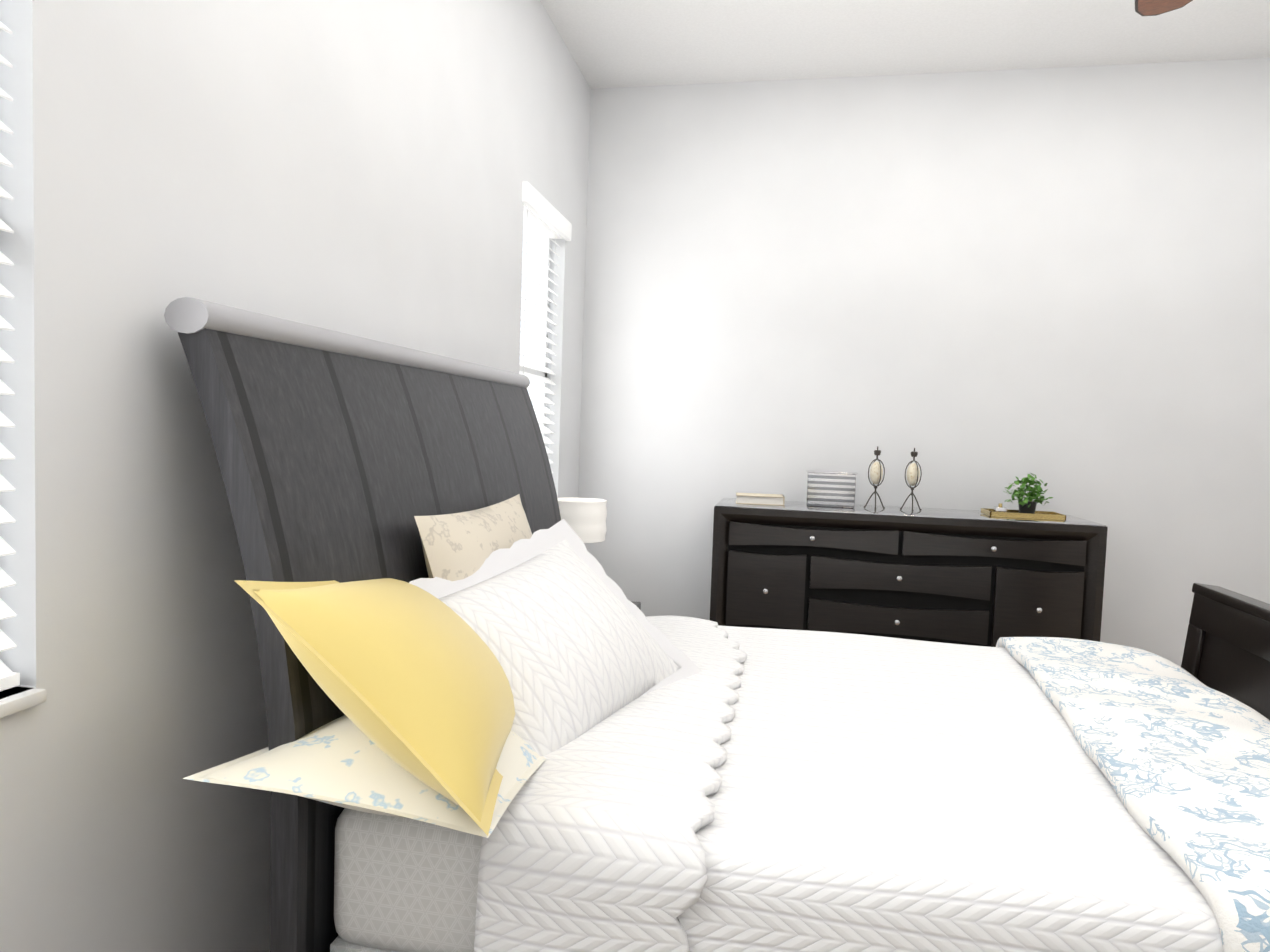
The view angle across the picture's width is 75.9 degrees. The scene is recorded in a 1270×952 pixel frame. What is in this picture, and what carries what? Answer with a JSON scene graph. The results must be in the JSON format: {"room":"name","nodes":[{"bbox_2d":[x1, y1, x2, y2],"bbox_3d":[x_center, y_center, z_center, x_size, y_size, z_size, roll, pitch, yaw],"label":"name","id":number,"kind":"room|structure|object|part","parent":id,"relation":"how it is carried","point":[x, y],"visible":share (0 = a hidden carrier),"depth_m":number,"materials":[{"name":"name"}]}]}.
{"room":"bedroom","nodes":[
{"label":"bedroom","id":0,"kind":"room"},
{"bbox_2d":[0,0,590,951],"bbox_3d":[-0.777,-0.316,1.913,0.120,3.080,4.942,3,3,11],"label":"wall","id":1,"kind":"structure","parent":0,"point":[362,168],"depth_m":1.47,"materials":[{"name":"paint"}]},
{"bbox_2d":[0,0,19,690],"bbox_3d":[-0.938,-0.359,0.871,0.095,1.361,0.650,3,3,11],"label":"window blinds","id":2,"kind":"object","parent":1,"relation":"attached to","point":[9,678],"visible":1,"depth_m":1.17,"materials":[{"name":"white plastic"}]},
{"bbox_2d":[0,686,46,717],"bbox_3d":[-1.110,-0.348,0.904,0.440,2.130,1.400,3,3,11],"label":"window sill","id":3,"kind":"structure","parent":1,"relation":"in","point":[11,703],"depth_m":1.16,"materials":[{"name":"white"}]},
{"bbox_2d":[520,218,550,435],"bbox_3d":[-0.598,-0.476,3.573,0.440,2.130,1.400,3,3,11],"label":"window","id":4,"kind":"structure","parent":1,"relation":"in","point":[545,239],"depth_m":3.79,"materials":[{"name":"white"}]},
{"bbox_2d":[519,182,570,472],"bbox_3d":[-0.426,-0.487,3.539,0.095,1.361,0.650,3,3,11],"label":"window blinds","id":5,"kind":"object","parent":4,"relation":"attached to","point":[543,215],"visible":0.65,"depth_m":3.58,"materials":[{"name":"white plastic"}]},
{"bbox_2d":[540,0,1269,88],"bbox_3d":[1.231,-1.815,1.457,4.100,0.100,4.942,3,3,11],"label":"ceiling","id":6,"kind":"structure","parent":0,"point":[621,43],"depth_m":3.48,"materials":[{"name":"paint"}]},
{"bbox_2d":[1135,0,1192,15],"bbox_3d":[1.269,-1.436,1.606,1.313,0.670,1.318,3,3,11],"label":"fan","id":7,"kind":"object","parent":6,"relation":"hanging from","point":[1150,7],"visible":1,"depth_m":2.20,"materials":[{"name":"brown wood"}]},
{"bbox_2d":[578,58,1269,666],"bbox_3d":[1.629,-0.342,3.909,3.860,3.080,0.120,3,3,11],"label":"wall","id":8,"kind":"structure","parent":0,"point":[978,290],"depth_m":3.85,"materials":[{"name":"paint"}]},
{"bbox_3d":[1.092,1.357,1.635,4.040,0.100,4.942,3,3,11],"label":"floor","id":9,"kind":"structure","parent":0,"visible":0},
{"bbox_2d":[557,497,640,609],"bbox_3d":[-0.223,0.632,3.340,0.480,1.071,0.480,3,3,11],"label":"nightstand","id":10,"kind":"object","parent":9,"relation":"on","point":[584,518],"visible":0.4,"depth_m":3.21,"materials":[{"name":"silver metal"}]},
{"bbox_2d":[557,497,606,609],"bbox_3d":[-0.238,0.321,3.318,0.238,0.450,0.238,3,3,11],"label":"lamp","id":11,"kind":"object","parent":10,"relation":"on","point":[586,516],"depth_m":3.21,"materials":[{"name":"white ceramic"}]},
{"bbox_2d":[164,297,1269,951],"bbox_3d":[0.518,0.493,1.923,2.420,1.552,1.930,3,3,11],"label":"bed","id":12,"kind":"object","parent":9,"relation":"on","point":[504,713],"visible":1,"depth_m":1.44,"materials":[{"name":"white fabric"}]},
{"bbox_3d":[-0.528,0.442,2.207,0.255,1.552,1.690,3,3,11],"label":"headboard","id":13,"kind":"part","parent":12,"relation":"part of","materials":[{"name":"grey wood"}]},
{"bbox_2d":[233,570,533,836],"bbox_3d":[-0.395,0.356,1.504,0.541,0.452,0.779,3,3,11],"label":"pillow","id":14,"kind":"object","parent":12,"relation":"on","point":[395,696],"depth_m":1.29,"materials":[{"name":"yellow fabric"}]},
{"bbox_3d":[0.604,0.799,2.007,2.183,0.940,1.640,3,3,11],"label":"frame","id":15,"kind":"part","parent":12,"relation":"part of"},
{"bbox_2d":[465,619,1269,951],"bbox_3d":[0.800,0.871,1.969,1.850,0.594,1.768,3,3,11],"label":"quilt","id":16,"kind":"object","parent":12,"relation":"on","point":[873,793],"depth_m":1.32,"materials":[{"name":"white fabric"}]},
{"bbox_2d":[986,636,1269,951],"bbox_3d":[1.257,0.805,1.874,0.594,0.505,1.769,3,3,11],"label":"throw","id":17,"kind":"object","parent":12,"relation":"on","point":[1183,762],"depth_m":1.67,"materials":[{"name":"white fabric"}]},
{"bbox_2d":[710,498,1107,646],"bbox_3d":[1.166,0.674,3.725,1.608,1.040,0.485,3,3,11],"label":"dresser","id":18,"kind":"object","parent":9,"relation":"on","point":[965,577],"visible":0.52,"depth_m":3.50,"materials":[{"name":"black wood"}]},
{"bbox_2d":[736,493,784,505],"bbox_3d":[0.583,0.107,3.813,0.220,0.040,0.160,2,3,7],"label":"book","id":19,"kind":"object","parent":18,"relation":"on","point":[761,499],"visible":1,"depth_m":3.74,"materials":[{"name":"beige paper"}]},
{"bbox_2d":[806,470,856,507],"bbox_3d":[0.905,0.060,3.764,0.225,0.162,0.080,3,3,11],"label":"box","id":20,"kind":"object","parent":18,"relation":"on","point":[830,488],"visible":1,"depth_m":3.73,"materials":[{"name":"silver metal"}]},
{"bbox_2d":[864,446,884,509],"bbox_3d":[1.097,0.009,3.702,0.095,0.285,0.093,3,3,11],"label":"ornament","id":21,"kind":"object","parent":18,"relation":"on","point":[876,472],"visible":1,"depth_m":3.69,"materials":[{"name":"beige stone"}]},
{"bbox_2d":[900,448,921,511],"bbox_3d":[1.254,0.016,3.672,0.095,0.285,0.093,3,3,11],"label":"ornament","id":22,"kind":"object","parent":18,"relation":"on","point":[912,475],"visible":1,"depth_m":3.67,"materials":[{"name":"beige stone"}]},
{"bbox_2d":[981,508,1065,519],"bbox_3d":[1.704,0.168,3.585,0.305,0.022,0.175,3,3,11],"label":"tray","id":23,"kind":"object","parent":18,"relation":"on","point":[1048,515],"visible":1,"depth_m":3.51,"materials":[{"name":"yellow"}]},
{"bbox_2d":[994,503,1006,511],"bbox_3d":[1.605,0.146,3.580,0.045,0.050,0.045,3,3,11],"label":"trinkets","id":24,"kind":"object","parent":23,"relation":"on","point":[999,508],"visible":0.69,"depth_m":3.56,"materials":[{"name":"silver metal"}]},
{"bbox_2d":[1003,473,1052,513],"bbox_3d":[1.729,0.081,3.577,0.204,0.189,0.209,3,3,11],"label":"potted plant","id":25,"kind":"object","parent":23,"relation":"on","point":[1025,505],"visible":1,"depth_m":3.56,"materials":[{"name":"green plant"}]}
]}

